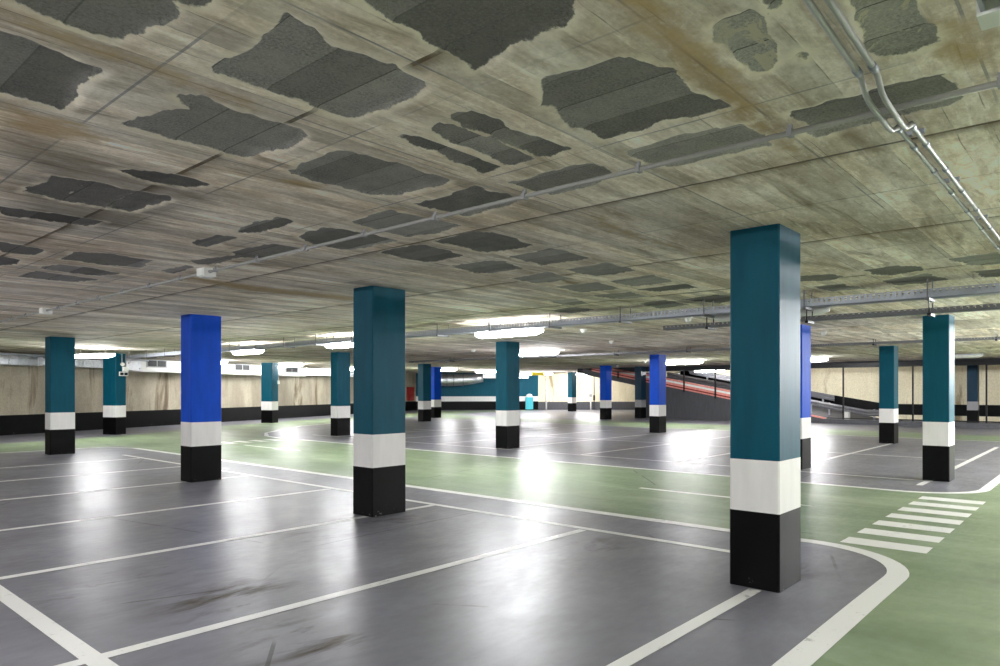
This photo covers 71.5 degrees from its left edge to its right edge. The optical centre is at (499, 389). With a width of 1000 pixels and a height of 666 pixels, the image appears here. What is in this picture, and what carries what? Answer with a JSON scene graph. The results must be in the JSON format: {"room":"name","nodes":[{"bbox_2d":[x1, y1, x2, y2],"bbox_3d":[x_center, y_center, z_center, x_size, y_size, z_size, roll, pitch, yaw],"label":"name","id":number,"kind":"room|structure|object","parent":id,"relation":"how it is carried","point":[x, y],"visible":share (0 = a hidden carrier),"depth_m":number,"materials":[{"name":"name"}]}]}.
{"room":"parking garage","nodes":[
{"label":"parking garage","id":0,"kind":"room"},
{"bbox_2d":[0,352,415,414],"bbox_3d":[-15.433,0.140,27.776,0.250,2.810,53.001,0,0,20],"label":"wall","id":1,"kind":"structure","parent":0,"point":[22,388],"depth_m":29.13,"materials":[{"name":"paint"}]},
{"bbox_2d":[0,401,415,435],"bbox_3d":[-15.309,1.205,27.732,0.012,0.680,53.000,0,0,20],"label":"baseboard","id":2,"kind":"structure","parent":1,"relation":"attached to","point":[30,423],"depth_m":29.31,"materials":[{"name":"black paint"}]},
{"bbox_2d":[407,387,413,400],"bbox_3d":[-6.629,0.295,51.550,0.275,1.000,0.700,0,0,20],"label":"upper cabinet","id":3,"kind":"object","parent":1,"relation":"attached to","point":[410,390],"visible":1,"depth_m":51.25,"materials":[{"name":"red metal"}]},
{"bbox_2d":[416,373,537,395],"bbox_3d":[-1.728,0.140,53.334,9.391,2.810,0.250,0,0,-6],"label":"wall","id":4,"kind":"structure","parent":0,"point":[529,385],"depth_m":53.27,"materials":[{"name":"teal paint"}]},
{"bbox_2d":[416,396,537,400],"bbox_3d":[-1.713,0.695,53.204,9.391,0.380,0.012,0,0,-6],"label":"trim","id":5,"kind":"structure","parent":4,"relation":"attached to","point":[443,398],"depth_m":53.16,"materials":[{"name":"white paint"}]},
{"bbox_2d":[416,401,634,409],"bbox_3d":[2.738,1.215,53.405,18.282,0.660,0.612,0,0,-6],"label":"baseboard","id":6,"kind":"structure","parent":4,"relation":"attached to","point":[445,405],"depth_m":53.72,"materials":[{"name":"black paint"}]},
{"bbox_2d":[0,0,999,372],"bbox_3d":[0.351,-1.415,23.258,54.700,0.301,63.700,0,0,42],"label":"ceiling","id":7,"kind":"structure","parent":0,"point":[143,142],"depth_m":4.01,"materials":[{"name":"concrete"}]},
{"bbox_2d":[39,308,52,314],"bbox_3d":[-7.033,-1.217,10.764,0.200,0.095,0.150,0,0,42],"label":"junction box","id":8,"kind":"object","parent":7,"relation":"attached to","point":[41,310],"visible":0.96,"depth_m":10.71,"materials":[{"name":"white plastic"}]},
{"bbox_2d":[0,353,148,360],"bbox_3d":[-17.241,-1.180,17.908,0.201,0.170,20.000,0,0,20],"label":"cable tray","id":9,"kind":"object","parent":7,"relation":"hanging from","point":[0,353],"visible":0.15,"depth_m":22.99,"materials":[{"name":"grey metal"}]},
{"bbox_2d":[75,348,115,357],"bbox_3d":[-12.370,-1.116,21.121,1.750,0.298,0.162,0,0,21],"label":"lamp","id":10,"kind":"object","parent":7,"relation":"hanging from","point":[81,355],"visible":0.94,"depth_m":21.00,"materials":[{"name":"white plastic"}]},
{"bbox_2d":[75,354,114,357],"bbox_3d":[-12.370,-1.027,21.121,1.750,0.120,0.162,0,0,21],"label":"diffuser","id":11,"kind":"object","parent":10,"relation":"attached to","point":[76,355],"depth_m":21.01,"materials":[{"name":"white plastic"}]},
{"bbox_2d":[0,355,352,376],"bbox_3d":[-14.343,-0.990,29.085,0.841,0.510,43.000,0,0,20],"label":"air duct","id":12,"kind":"object","parent":7,"relation":"hanging from","point":[158,366],"visible":0.62,"depth_m":28.86,"materials":[{"name":"metal"}]},
{"bbox_2d":[147,359,166,367],"bbox_3d":[-14.094,-1.075,28.571,0.015,0.320,1.060,0,0,20],"label":"grille","id":13,"kind":"object","parent":12,"relation":"attached to","point":[151,363],"depth_m":28.53,"materials":[{"name":"grey plastic"}]},
{"bbox_2d":[234,364,250,370],"bbox_3d":[-12.366,-1.075,33.396,0.015,0.320,1.110,0,0,20],"label":"grille","id":14,"kind":"object","parent":12,"relation":"attached to","point":[237,367],"depth_m":33.37,"materials":[{"name":"plastic"}]},
{"bbox_2d":[197,267,215,278],"bbox_3d":[-3.064,-1.217,7.251,0.200,0.095,0.150,0,0,42],"label":"junction box","id":15,"kind":"object","parent":7,"relation":"attached to","point":[202,272],"visible":0.97,"depth_m":7.19,"materials":[{"name":"white plastic"}]},
{"bbox_2d":[232,342,263,354],"bbox_3d":[-6.856,-1.116,18.886,1.600,0.298,0.162,0,0,42],"label":"lamp","id":16,"kind":"object","parent":7,"relation":"hanging from","point":[244,351],"visible":0.61,"depth_m":18.72,"materials":[{"name":"white plastic"}]},
{"bbox_2d":[232,350,263,354],"bbox_3d":[-6.856,-1.027,18.886,1.600,0.120,0.162,0,0,42],"label":"diffuser","id":17,"kind":"object","parent":16,"relation":"attached to","point":[245,351],"depth_m":18.73,"materials":[{"name":"white plastic"}]},
{"bbox_2d":[279,364,302,366],"bbox_3d":[-10.291,-1.187,33.943,2.400,0.155,0.162,0,0,42],"label":"lamp","id":18,"kind":"object","parent":7,"relation":"hanging from","point":[280,365],"visible":0.84,"depth_m":33.73,"materials":[{"name":"white plastic"}]},
{"bbox_2d":[325,343,352,348],"bbox_3d":[-3.524,-1.116,15.937,1.600,0.298,0.162,0,0,42],"label":"lamp","id":19,"kind":"object","parent":7,"relation":"hanging from","point":[339,345],"visible":0.44,"depth_m":15.98,"materials":[{"name":"white plastic"}]},
{"bbox_2d":[441,369,456,370],"bbox_3d":[-3.390,-1.187,41.590,2.200,0.155,0.162,0,0,42],"label":"lamp","id":20,"kind":"object","parent":7,"relation":"hanging from","point":[441,369],"visible":0.56,"depth_m":41.20,"materials":[{"name":"white plastic"}]},
{"bbox_2d":[441,374,527,385],"bbox_3d":[-1.966,-0.745,52.074,8.165,0.940,0.944,0,0,-6],"label":"air duct","id":21,"kind":"object","parent":7,"relation":"hanging from","point":[446,379],"visible":0.57,"depth_m":51.65,"materials":[{"name":"metal"}]},
{"bbox_2d":[476,370,495,372],"bbox_3d":[-0.849,-1.187,45.217,2.000,0.155,0.162,0,0,42],"label":"lamp","id":22,"kind":"object","parent":7,"relation":"hanging from","point":[488,371],"visible":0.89,"depth_m":45.07,"materials":[{"name":"white plastic"}]},
{"bbox_2d":[476,371,495,372],"bbox_3d":[-0.849,-1.170,45.217,2.000,0.120,0.162,0,0,42],"label":"diffuser","id":23,"kind":"object","parent":22,"relation":"attached to","point":[476,371],"depth_m":45.18,"materials":[{"name":"white plastic"}]},
{"bbox_2d":[0,72,999,321],"bbox_3d":[-4.637,-1.238,8.643,26.400,0.063,0.044,0,0,42],"label":"conduit","id":24,"kind":"object","parent":7,"relation":"attached to","point":[790,132],"visible":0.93,"depth_m":3.86,"materials":[{"name":"grey plastic"}]},
{"bbox_2d":[475,319,543,337],"bbox_3d":[0.146,-1.116,12.690,1.600,0.298,0.162,0,0,42],"label":"lamp","id":25,"kind":"object","parent":7,"relation":"hanging from","point":[526,332],"visible":0.71,"depth_m":12.55,"materials":[{"name":"white plastic"}]},
{"bbox_2d":[475,329,543,337],"bbox_3d":[0.146,-1.027,12.690,1.600,0.120,0.162,0,0,42],"label":"diffuser","id":26,"kind":"object","parent":25,"relation":"attached to","point":[526,332],"depth_m":12.56,"materials":[{"name":"white plastic"}]},
{"bbox_2d":[522,372,551,374],"bbox_3d":[2.629,-1.167,49.750,2.200,0.195,0.162,0,0,0],"label":"lamp","id":27,"kind":"object","parent":7,"relation":"hanging from","point":[527,373],"visible":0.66,"depth_m":49.69,"materials":[{"name":"white plastic"}]},
{"bbox_2d":[522,373,551,374],"bbox_3d":[2.629,-1.130,49.750,2.200,0.120,0.162,0,0,0],"label":"diffuser","id":28,"kind":"object","parent":27,"relation":"attached to","point":[522,373],"depth_m":49.69,"materials":[{"name":"white plastic"}]},
{"bbox_2d":[531,371,544,374],"bbox_3d":[2.513,-1.110,45.847,0.900,0.310,0.040,0,0,0],"label":"hanging sign","id":29,"kind":"object","parent":7,"relation":"hanging from","point":[543,372],"visible":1,"depth_m":45.83,"materials":[{"name":"yellow paint"}]},
{"bbox_2d":[519,350,558,355],"bbox_3d":[1.170,-1.187,22.599,1.800,0.155,0.162,0,0,42],"label":"lamp","id":30,"kind":"object","parent":7,"relation":"hanging from","point":[551,352],"visible":0.88,"depth_m":22.44,"materials":[{"name":"white plastic"}]},
{"bbox_2d":[125,279,999,358],"bbox_3d":[-0.587,-1.145,12.938,32.027,0.240,0.320,0,0,42],"label":"cable tray","id":31,"kind":"object","parent":7,"relation":"hanging from","point":[983,290],"visible":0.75,"depth_m":10.35,"materials":[{"name":"metal"}]},
{"bbox_2d":[663,301,999,329],"bbox_3d":[6.951,-0.938,6.347,12.001,0.166,0.240,0,0,42],"label":"cable tray","id":32,"kind":"object","parent":31,"relation":"hanging from","point":[809,319],"visible":0.8,"depth_m":8.39,"materials":[{"name":"metal"}]},
{"bbox_2d":[666,361,702,364],"bbox_3d":[7.921,-1.187,30.379,2.000,0.155,0.162,0,0,42],"label":"lamp","id":33,"kind":"object","parent":7,"relation":"hanging from","point":[668,362],"visible":0.82,"depth_m":30.27,"materials":[{"name":"white plastic"}]},
{"bbox_2d":[684,317,691,321],"bbox_3d":[3.295,-1.222,12.174,0.140,0.085,0.140,0,0,42],"label":"ceiling detector","id":34,"kind":"object","parent":7,"relation":"attached to","point":[688,319],"visible":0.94,"depth_m":12.13,"materials":[{"name":"white plastic"}]},
{"bbox_2d":[409,334,999,362],"bbox_3d":[6.732,-1.185,19.680,28.000,0.160,0.250,0,0,42],"label":"cable tray","id":35,"kind":"object","parent":7,"relation":"hanging from","point":[996,338],"visible":0.77,"depth_m":20.53,"materials":[{"name":"metal"}]},
{"bbox_2d":[695,370,724,371],"bbox_3d":[12.076,-1.137,40.055,1.800,0.255,0.162,0,0,42],"label":"lamp","id":36,"kind":"object","parent":7,"relation":"hanging from","point":[705,370],"visible":0.67,"depth_m":39.91,"materials":[{"name":"white plastic"}]},
{"bbox_2d":[711,314,729,321],"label":"lamp","id":37,"kind":"object","parent":7,"relation":"hanging from","point":[721,318],"depth_m":9.92,"materials":[{"name":"white plastic"}]},
{"bbox_2d":[578,358,999,372],"bbox_3d":[18.237,-1.140,29.663,36.000,0.250,0.400,0,0,42],"label":"beam","id":38,"kind":"structure","parent":7,"relation":"attached to","point":[813,365],"depth_m":35.66,"materials":[{"name":"black concrete"}]},
{"bbox_2d":[800,307,829,316],"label":"lamp","id":39,"kind":"object","parent":7,"relation":"hanging from","point":[816,312],"depth_m":9.08,"materials":[{"name":"white plastic"}]},
{"bbox_2d":[811,358,827,361],"bbox_3d":[12.195,-1.187,27.665,1.600,0.155,0.162,0,0,42],"label":"lamp","id":40,"kind":"object","parent":7,"relation":"hanging from","point":[812,359],"visible":0.37,"depth_m":27.31,"materials":[{"name":"white plastic"}]},
{"bbox_2d":[803,0,999,252],"bbox_3d":[1.954,-1.213,3.311,0.098,0.104,10.751,0,0,41],"label":"ceiling pipe","id":41,"kind":"object","parent":7,"relation":"attached to","point":[856,70],"visible":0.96,"depth_m":2.91,"materials":[{"name":"silver metal"}]},
{"bbox_2d":[824,0,999,241],"bbox_3d":[1.994,-1.213,3.276,0.097,0.104,10.751,0,0,41],"label":"ceiling pipe","id":42,"kind":"object","parent":7,"relation":"attached to","point":[872,66],"visible":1,"depth_m":2.87,"materials":[{"name":"silver metal"}]},
{"bbox_2d":[955,353,982,357],"bbox_3d":[15.998,-1.187,24.568,1.800,0.155,0.162,0,0,42],"label":"lamp","id":43,"kind":"object","parent":7,"relation":"hanging from","point":[981,354],"visible":0.48,"depth_m":24.19,"materials":[{"name":"white plastic"}]},
{"bbox_2d":[955,355,982,357],"bbox_3d":[15.998,-1.170,24.568,1.800,0.120,0.162,0,0,42],"label":"diffuser","id":44,"kind":"object","parent":43,"relation":"attached to","point":[956,356],"depth_m":24.21,"materials":[{"name":"white plastic"}]},
{"bbox_2d":[976,0,999,30],"bbox_3d":[1.014,-1.188,1.486,0.170,0.155,1.650,0,0,42],"label":"lamp","id":45,"kind":"object","parent":7,"relation":"hanging from","point":[988,11],"visible":1,"depth_m":2.07,"materials":[{"name":"white plastic"}]},
{"bbox_2d":[0,410,999,665],"bbox_3d":[0.351,1.645,23.258,54.700,0.200,63.700,0,0,42],"label":"floor","id":46,"kind":"structure","parent":0,"point":[588,597],"depth_m":6.15,"materials":[{"name":"grey concrete"}]},
{"bbox_2d":[0,585,118,665],"bbox_3d":[-6.947,1.542,8.070,13.900,0.001,0.115,0,0,42],"label":"parking line","id":47,"kind":"object","parent":46,"relation":"on","point":[67,640],"visible":1,"depth_m":4.41,"materials":[{"name":"white paint"}]},
{"bbox_2d":[45,336,74,454],"bbox_3d":[-10.632,0.140,16.799,0.394,2.810,0.534,0,0,42],"label":"pillar","id":48,"kind":"structure","parent":46,"relation":"on","point":[59,351],"depth_m":16.65,"materials":[{"name":"teal paint"}]},
{"bbox_2d":[5,447,123,452],"bbox_3d":[-13.785,1.541,14.479,1.082,0.001,11.416,0,0,42],"label":"parking line","id":49,"kind":"object","parent":46,"relation":"on","point":[97,447],"visible":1,"depth_m":18.25,"materials":[{"name":"white paint"}]},
{"bbox_2d":[5,458,138,467],"bbox_3d":[-9.755,1.542,13.799,0.100,0.001,4.940,0,0,42],"label":"parking line","id":50,"kind":"object","parent":46,"relation":"on","point":[133,458],"visible":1,"depth_m":14.54,"materials":[{"name":"white paint"}]},
{"bbox_2d":[0,466,180,481],"bbox_3d":[-7.957,1.542,12.209,0.100,0.001,4.940,0,0,42],"label":"parking line","id":51,"kind":"object","parent":46,"relation":"on","point":[178,466],"visible":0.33,"depth_m":12.65,"materials":[{"name":"white paint"}]},
{"bbox_2d":[0,481,184,500],"bbox_3d":[-6.540,1.542,10.220,0.100,0.001,3.840,0,0,42],"label":"parking line","id":52,"kind":"object","parent":46,"relation":"on","point":[184,481],"visible":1,"depth_m":10.54,"materials":[{"name":"white paint"}]},
{"bbox_2d":[103,353,125,434],"bbox_3d":[-13.432,0.140,24.215,0.604,2.810,0.424,0,0,20],"label":"pillar","id":53,"kind":"structure","parent":46,"relation":"on","point":[114,385],"depth_m":24.03,"materials":[{"name":"teal paint"}]},
{"bbox_2d":[119,353,128,375],"bbox_3d":[-12.958,-0.870,23.986,0.135,0.790,0.360,0,0,20],"label":"emergency light","id":54,"kind":"object","parent":53,"relation":"attached to","point":[125,368],"visible":1,"depth_m":23.97,"materials":[{"name":"white plastic"}]},
{"bbox_2d":[0,489,328,530],"bbox_3d":[-4.288,1.542,8.962,0.100,0.001,4.940,0,0,42],"label":"parking line","id":55,"kind":"object","parent":46,"relation":"on","point":[321,489],"visible":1,"depth_m":8.81,"materials":[{"name":"white paint"}]},
{"bbox_2d":[0,516,366,579],"bbox_3d":[-2.908,1.542,7.020,0.100,0.001,3.860,0,0,42],"label":"parking line","id":56,"kind":"object","parent":46,"relation":"on","point":[259,534],"visible":1,"depth_m":6.67,"materials":[{"name":"white paint"}]},
{"bbox_2d":[181,314,220,481],"bbox_3d":[-5.120,0.140,11.908,0.394,2.810,0.534,0,0,42],"label":"pillar","id":57,"kind":"structure","parent":46,"relation":"on","point":[200,334],"depth_m":11.74,"materials":[{"name":"blue paint"}]},
{"bbox_2d":[0,410,531,452],"bbox_3d":[-12.103,1.544,29.404,16.300,0.001,56.000,0,0,42],"label":"lane","id":58,"kind":"object","parent":46,"relation":"on","point":[245,431],"visible":0.71,"depth_m":22.98,"materials":[{"name":"paint"}]},
{"bbox_2d":[261,363,277,422],"bbox_3d":[-10.794,0.140,32.577,0.624,2.810,0.454,0,0,20],"label":"pillar","id":59,"kind":"structure","parent":46,"relation":"on","point":[269,371],"depth_m":32.39,"materials":[{"name":"teal paint"}]},
{"bbox_2d":[264,421,352,434],"bbox_3d":[-7.026,1.541,30.634,7.384,0.001,11.476,0,0,42],"label":"parking line","id":60,"kind":"object","parent":46,"relation":"on","point":[266,433],"visible":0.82,"depth_m":26.99,"materials":[{"name":"white paint"}]},
{"bbox_2d":[55,529,585,665],"bbox_3d":[-0.789,1.542,5.733,0.100,0.001,5.140,0,0,42],"label":"parking line","id":61,"kind":"object","parent":46,"relation":"on","point":[78,662],"visible":1,"depth_m":4.97,"materials":[{"name":"white paint"}]},
{"bbox_2d":[331,352,349,435],"bbox_3d":[-5.406,0.140,23.565,0.394,2.810,0.534,0,0,42],"label":"pillar","id":62,"kind":"structure","parent":46,"relation":"on","point":[340,361],"depth_m":23.39,"materials":[{"name":"teal paint"}]},
{"bbox_2d":[353,285,404,516],"bbox_3d":[-1.515,0.140,8.745,0.394,2.810,0.534,0,0,42],"label":"pillar","id":63,"kind":"structure","parent":46,"relation":"on","point":[378,311],"depth_m":8.57,"materials":[{"name":"teal paint"}]},
{"bbox_2d":[405,505,434,510],"bbox_3d":[-1.073,1.542,9.094,0.100,0.001,0.520,0,0,42],"label":"parking line","id":64,"kind":"object","parent":46,"relation":"on","point":[426,505],"visible":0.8,"depth_m":9.11,"materials":[{"name":"white paint"}]},
{"bbox_2d":[418,364,430,421],"bbox_3d":[-3.692,0.140,33.998,0.394,2.810,0.534,0,0,42],"label":"pillar","id":65,"kind":"structure","parent":46,"relation":"on","point":[424,370],"depth_m":33.83,"materials":[{"name":"teal paint"}]},
{"bbox_2d":[124,455,729,552],"bbox_3d":[-3.291,1.542,11.484,15.050,0.001,0.100,0,0,42],"label":"parking line","id":66,"kind":"object","parent":46,"relation":"on","point":[548,522],"visible":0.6,"depth_m":8.33,"materials":[{"name":"white paint"}]},
{"bbox_2d":[431,367,440,417],"bbox_3d":[-3.577,0.140,38.504,0.394,2.810,0.534,0,0,42],"label":"pillar","id":67,"kind":"structure","parent":46,"relation":"on","point":[435,371],"depth_m":38.31,"materials":[{"name":"blue paint"}]},
{"bbox_2d":[411,428,546,437],"bbox_3d":[-0.670,1.542,24.896,0.100,0.001,9.200,0,0,42],"label":"parking line","id":68,"kind":"object","parent":46,"relation":"on","point":[544,428],"visible":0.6,"depth_m":23.97,"materials":[{"name":"white paint"}]},
{"bbox_2d":[496,341,519,448],"bbox_3d":[0.204,0.140,18.467,0.394,2.810,0.534,0,0,42],"label":"pillar","id":69,"kind":"structure","parent":46,"relation":"on","point":[507,353],"depth_m":18.28,"materials":[{"name":"teal paint"}]},
{"bbox_2d":[133,448,908,665],"bbox_3d":[-7.248,1.541,7.403,18.133,0.001,13.482,0,0,42],"label":"parking line","id":70,"kind":"object","parent":46,"relation":"on","point":[808,651],"visible":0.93,"depth_m":5.23,"materials":[{"name":"white paint"}]},
{"bbox_2d":[438,430,605,443],"bbox_3d":[1.202,1.542,23.239,0.100,0.001,9.200,0,0,42],"label":"parking line","id":71,"kind":"object","parent":46,"relation":"on","point":[602,430],"visible":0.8,"depth_m":22.95,"materials":[{"name":"white paint"}]},
{"bbox_2d":[525,394,532,409],"bbox_3d":[2.223,0.925,52.913,0.600,1.240,0.440,0,0,-3],"label":"cabinet","id":72,"kind":"object","parent":46,"relation":"on","point":[528,399],"visible":0.96,"depth_m":52.72,"materials":[{"name":"teal paint"}]},
{"bbox_2d":[123,438,999,665],"bbox_3d":[0.129,1.543,12.972,23.800,0.001,47.600,0,0,42],"label":"floor","id":73,"kind":"structure","parent":46,"relation":"on","point":[946,612],"depth_m":8.60,"materials":[{"name":"paint"}]},
{"bbox_2d":[221,439,281,443],"bbox_3d":[-7.637,1.542,20.645,0.840,0.001,2.280,0,0,42],"label":"zebra crossing","id":74,"kind":"object","parent":73,"relation":"on","point":[262,439],"visible":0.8,"depth_m":20.73,"materials":[{"name":"white paint"}]},
{"bbox_2d":[246,445,298,450],"bbox_3d":[-6.050,1.542,18.439,2.900,0.001,0.400,0,0,42],"label":"direction arrow","id":75,"kind":"object","parent":73,"relation":"on","point":[246,445],"visible":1,"depth_m":18.26,"materials":[{"name":"white paint"}]},
{"bbox_2d":[641,487,808,505],"bbox_3d":[3.175,1.542,10.076,2.600,0.001,0.400,0,0,42],"label":"direction arrow","id":76,"kind":"object","parent":73,"relation":"on","point":[641,487],"visible":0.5,"depth_m":10.44,"materials":[{"name":"white paint"}]},
{"bbox_2d":[840,496,984,552],"bbox_3d":[5.071,1.542,8.311,0.760,0.001,4.050,0,0,42],"label":"zebra crossing","id":77,"kind":"object","parent":73,"relation":"on","point":[883,544],"visible":1,"depth_m":7.84,"materials":[{"name":"white paint"}]},
{"bbox_2d":[568,372,575,411],"bbox_3d":[5.159,0.140,49.735,0.394,2.810,0.534,0,0,42],"label":"pillar","id":78,"kind":"structure","parent":46,"relation":"on","point":[571,375],"depth_m":49.53,"materials":[{"name":"teal paint"}]},
{"bbox_2d":[498,432,666,448],"bbox_3d":[2.999,1.542,21.648,0.100,0.001,9.200,0,0,42],"label":"parking line","id":79,"kind":"object","parent":46,"relation":"on","point":[666,432],"visible":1,"depth_m":21.14,"materials":[{"name":"white paint"}]},
{"bbox_2d":[600,365,611,419],"bbox_3d":[5.546,0.140,36.440,0.394,2.810,0.534,0,0,42],"label":"pillar","id":80,"kind":"structure","parent":46,"relation":"on","point":[605,371],"depth_m":36.26,"materials":[{"name":"blue paint"}]},
{"bbox_2d":[321,435,931,481],"bbox_3d":[0.438,1.542,17.773,18.300,0.001,0.090,0,0,42],"label":"parking line","id":81,"kind":"object","parent":46,"relation":"on","point":[321,435],"visible":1,"depth_m":15.16,"materials":[{"name":"white paint"}]},
{"bbox_2d":[264,434,999,493],"bbox_3d":[3.282,1.541,21.338,20.505,0.001,12.490,0,0,42],"label":"parking line","id":82,"kind":"object","parent":46,"relation":"on","point":[995,481],"visible":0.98,"depth_m":11.81,"materials":[{"name":"white paint"}]},
{"bbox_2d":[635,366,645,417],"bbox_3d":[7.681,0.140,38.023,0.394,2.810,0.534,0,0,42],"label":"pillar","id":83,"kind":"structure","parent":46,"relation":"on","point":[640,372],"depth_m":37.84,"materials":[{"name":"teal paint"}]},
{"bbox_2d":[580,436,729,454],"bbox_3d":[4.946,1.542,19.925,0.100,0.001,9.200,0,0,42],"label":"parking line","id":84,"kind":"object","parent":46,"relation":"on","point":[729,436],"visible":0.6,"depth_m":18.74,"materials":[{"name":"white paint"}]},
{"bbox_2d":[649,354,665,432],"bbox_3d":[5.716,0.140,25.179,0.394,2.810,0.534,0,0,42],"label":"pillar","id":85,"kind":"structure","parent":46,"relation":"on","point":[657,363],"depth_m":25.00,"materials":[{"name":"blue paint"}]},
{"bbox_2d":[606,588,760,665],"bbox_3d":[0.507,1.542,3.711,0.100,0.001,4.430,0,0,42],"label":"parking line","id":86,"kind":"object","parent":46,"relation":"on","point":[647,649],"visible":1,"depth_m":4.45,"materials":[{"name":"white paint"}]},
{"bbox_2d":[420,429,973,460],"bbox_3d":[3.486,1.542,21.218,18.300,0.001,0.090,0,0,42],"label":"parking line","id":87,"kind":"object","parent":46,"relation":"on","point":[420,429],"visible":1,"depth_m":19.77,"materials":[{"name":"white paint"}]},
{"bbox_2d":[441,415,999,440],"bbox_3d":[6.374,1.544,31.347,29.000,0.001,4.600,0,0,42],"label":"lane","id":88,"kind":"object","parent":46,"relation":"on","point":[542,420],"visible":0.6,"depth_m":29.24,"materials":[{"name":"paint"}]},
{"bbox_2d":[450,419,999,441],"bbox_3d":[5.491,1.542,28.991,27.000,0.001,0.100,0,0,42],"label":"parking line","id":89,"kind":"object","parent":46,"relation":"on","point":[450,419],"visible":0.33,"depth_m":26.33,"materials":[{"name":"white paint"}]},
{"bbox_2d":[583,369,902,422],"bbox_3d":[12.798,0.153,38.268,15.550,2.784,6.280,0,0,42],"label":"ramp","id":90,"kind":"object","parent":46,"relation":"on","point":[680,404],"visible":0.36,"depth_m":36.42,"materials":[{"name":"grey paint"}]},
{"bbox_2d":[592,368,825,418],"bbox_3d":[10.225,-0.050,36.379,12.900,2.811,0.120,0,0,42],"label":"kerb","id":91,"kind":"object","parent":90,"relation":"on","point":[678,384],"visible":0.58,"depth_m":36.61,"materials":[{"name":"red paint"}]},
{"bbox_2d":[689,371,834,401],"bbox_3d":[14.740,-0.145,39.821,8.300,2.278,0.160,0,0,42],"label":"guard rail","id":92,"kind":"object","parent":90,"relation":"on","point":[822,396],"visible":0.42,"depth_m":40.99,"materials":[{"name":"metal"}]},
{"bbox_2d":[667,372,878,417],"bbox_3d":[13.835,0.264,36.082,11.300,2.562,0.160,0,0,42],"label":"guard rail","id":93,"kind":"object","parent":90,"relation":"on","point":[827,405],"visible":0.48,"depth_m":34.34,"materials":[{"name":"metal"}]},
{"bbox_2d":[844,411,850,417],"bbox_3d":[16.192,1.224,32.407,0.240,0.470,0.240,0,0,42],"label":"box","id":94,"kind":"object","parent":90,"relation":"on","point":[846,413],"visible":0.75,"depth_m":32.33,"materials":[{"name":"white plastic"}]},
{"bbox_2d":[677,439,815,461],"bbox_3d":[6.819,1.542,18.269,0.100,0.001,9.200,0,0,42],"label":"parking line","id":95,"kind":"object","parent":46,"relation":"on","point":[812,439],"visible":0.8,"depth_m":15.83,"materials":[{"name":"white paint"}]},
{"bbox_2d":[730,224,800,592],"bbox_3d":[2.136,0.140,5.591,0.394,2.810,0.489,0,0,42],"label":"pillar","id":96,"kind":"structure","parent":46,"relation":"on","point":[765,459],"depth_m":5.41,"materials":[{"name":"teal paint"}]},
{"bbox_2d":[800,324,810,469],"bbox_3d":[5.856,0.140,13.733,0.394,2.810,0.534,0,0,42],"label":"pillar","id":97,"kind":"structure","parent":46,"relation":"on","point":[805,330],"depth_m":13.55,"materials":[{"name":"blue paint"}]},
{"bbox_2d":[617,360,999,422],"bbox_3d":[16.055,0.070,31.046,25.100,2.530,0.200,0,0,42],"label":"fence","id":98,"kind":"object","parent":46,"relation":"on","point":[966,362],"visible":0.54,"depth_m":29.65,"materials":[{"name":"black metal"}]},
{"bbox_2d":[811,444,889,463],"bbox_3d":[8.466,1.542,16.811,0.100,0.001,9.200,0,0,42],"label":"parking line","id":99,"kind":"object","parent":46,"relation":"on","point":[885,444],"visible":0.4,"depth_m":16.57,"materials":[{"name":"white paint"}]},
{"bbox_2d":[879,346,897,443],"bbox_3d":[11.298,0.140,20.200,0.394,2.810,0.534,0,0,42],"label":"pillar","id":100,"kind":"structure","parent":46,"relation":"on","point":[888,355],"depth_m":20.00,"materials":[{"name":"teal paint"}]},
{"bbox_2d":[822,419,999,428],"bbox_3d":[23.177,1.440,24.758,22.100,0.210,0.200,0,0,42],"label":"plinth","id":101,"kind":"object","parent":46,"relation":"on","point":[828,421],"visible":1,"depth_m":29.71,"materials":[{"name":"grey paint"}]},
{"bbox_2d":[922,314,954,481],"bbox_3d":[7.557,0.140,11.973,0.394,2.810,0.534,0,0,42],"label":"pillar","id":102,"kind":"structure","parent":46,"relation":"on","point":[938,447],"depth_m":11.78,"materials":[{"name":"teal paint"}]},
{"bbox_2d":[917,447,998,484],"bbox_3d":[10.054,1.542,14.938,0.100,0.001,9.900,0,0,42],"label":"parking line","id":103,"kind":"object","parent":46,"relation":"on","point":[994,448],"visible":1,"depth_m":14.95,"materials":[{"name":"white paint"}]},
{"bbox_2d":[967,365,978,422],"bbox_3d":[22.038,0.140,32.375,0.424,2.810,0.504,0,0,42],"label":"pillar","id":104,"kind":"structure","parent":46,"relation":"on","point":[972,370],"depth_m":32.18,"materials":[{"name":"blue paint"}]},
{"bbox_2d":[538,373,634,401],"bbox_3d":[7.397,0.140,54.063,8.911,2.810,0.250,0,0,-3],"label":"wall","id":105,"kind":"structure","parent":0,"point":[557,383],"depth_m":53.88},
{"bbox_2d":[545,376,547,409],"bbox_3d":[3.575,0.235,53.685,0.180,2.580,0.160,0,0,-3],"label":"downpipe","id":106,"kind":"object","parent":105,"relation":"attached to","point":[546,390],"visible":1,"depth_m":53.60,"materials":[{"name":"white plastic"}]},
{"bbox_2d":[666,371,678,376],"bbox_3d":[11.691,0.140,48.979,0.250,2.810,10.323,0,0,3],"label":"wall","id":107,"kind":"structure","parent":0,"point":[675,372],"depth_m":45.57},
{"bbox_2d":[679,365,999,421],"bbox_3d":[23.569,0.140,33.124,32.600,2.810,0.250,0,0,42],"label":"wall","id":108,"kind":"structure","parent":0,"point":[862,383],"depth_m":35.55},
{"bbox_2d":[680,371,999,416],"bbox_3d":[23.519,0.005,32.992,32.500,2.540,0.012,0,0,42],"label":"baseboard","id":109,"kind":"structure","parent":108,"relation":"attached to","point":[903,409],"depth_m":35.63,"materials":[{"name":"black paint"}]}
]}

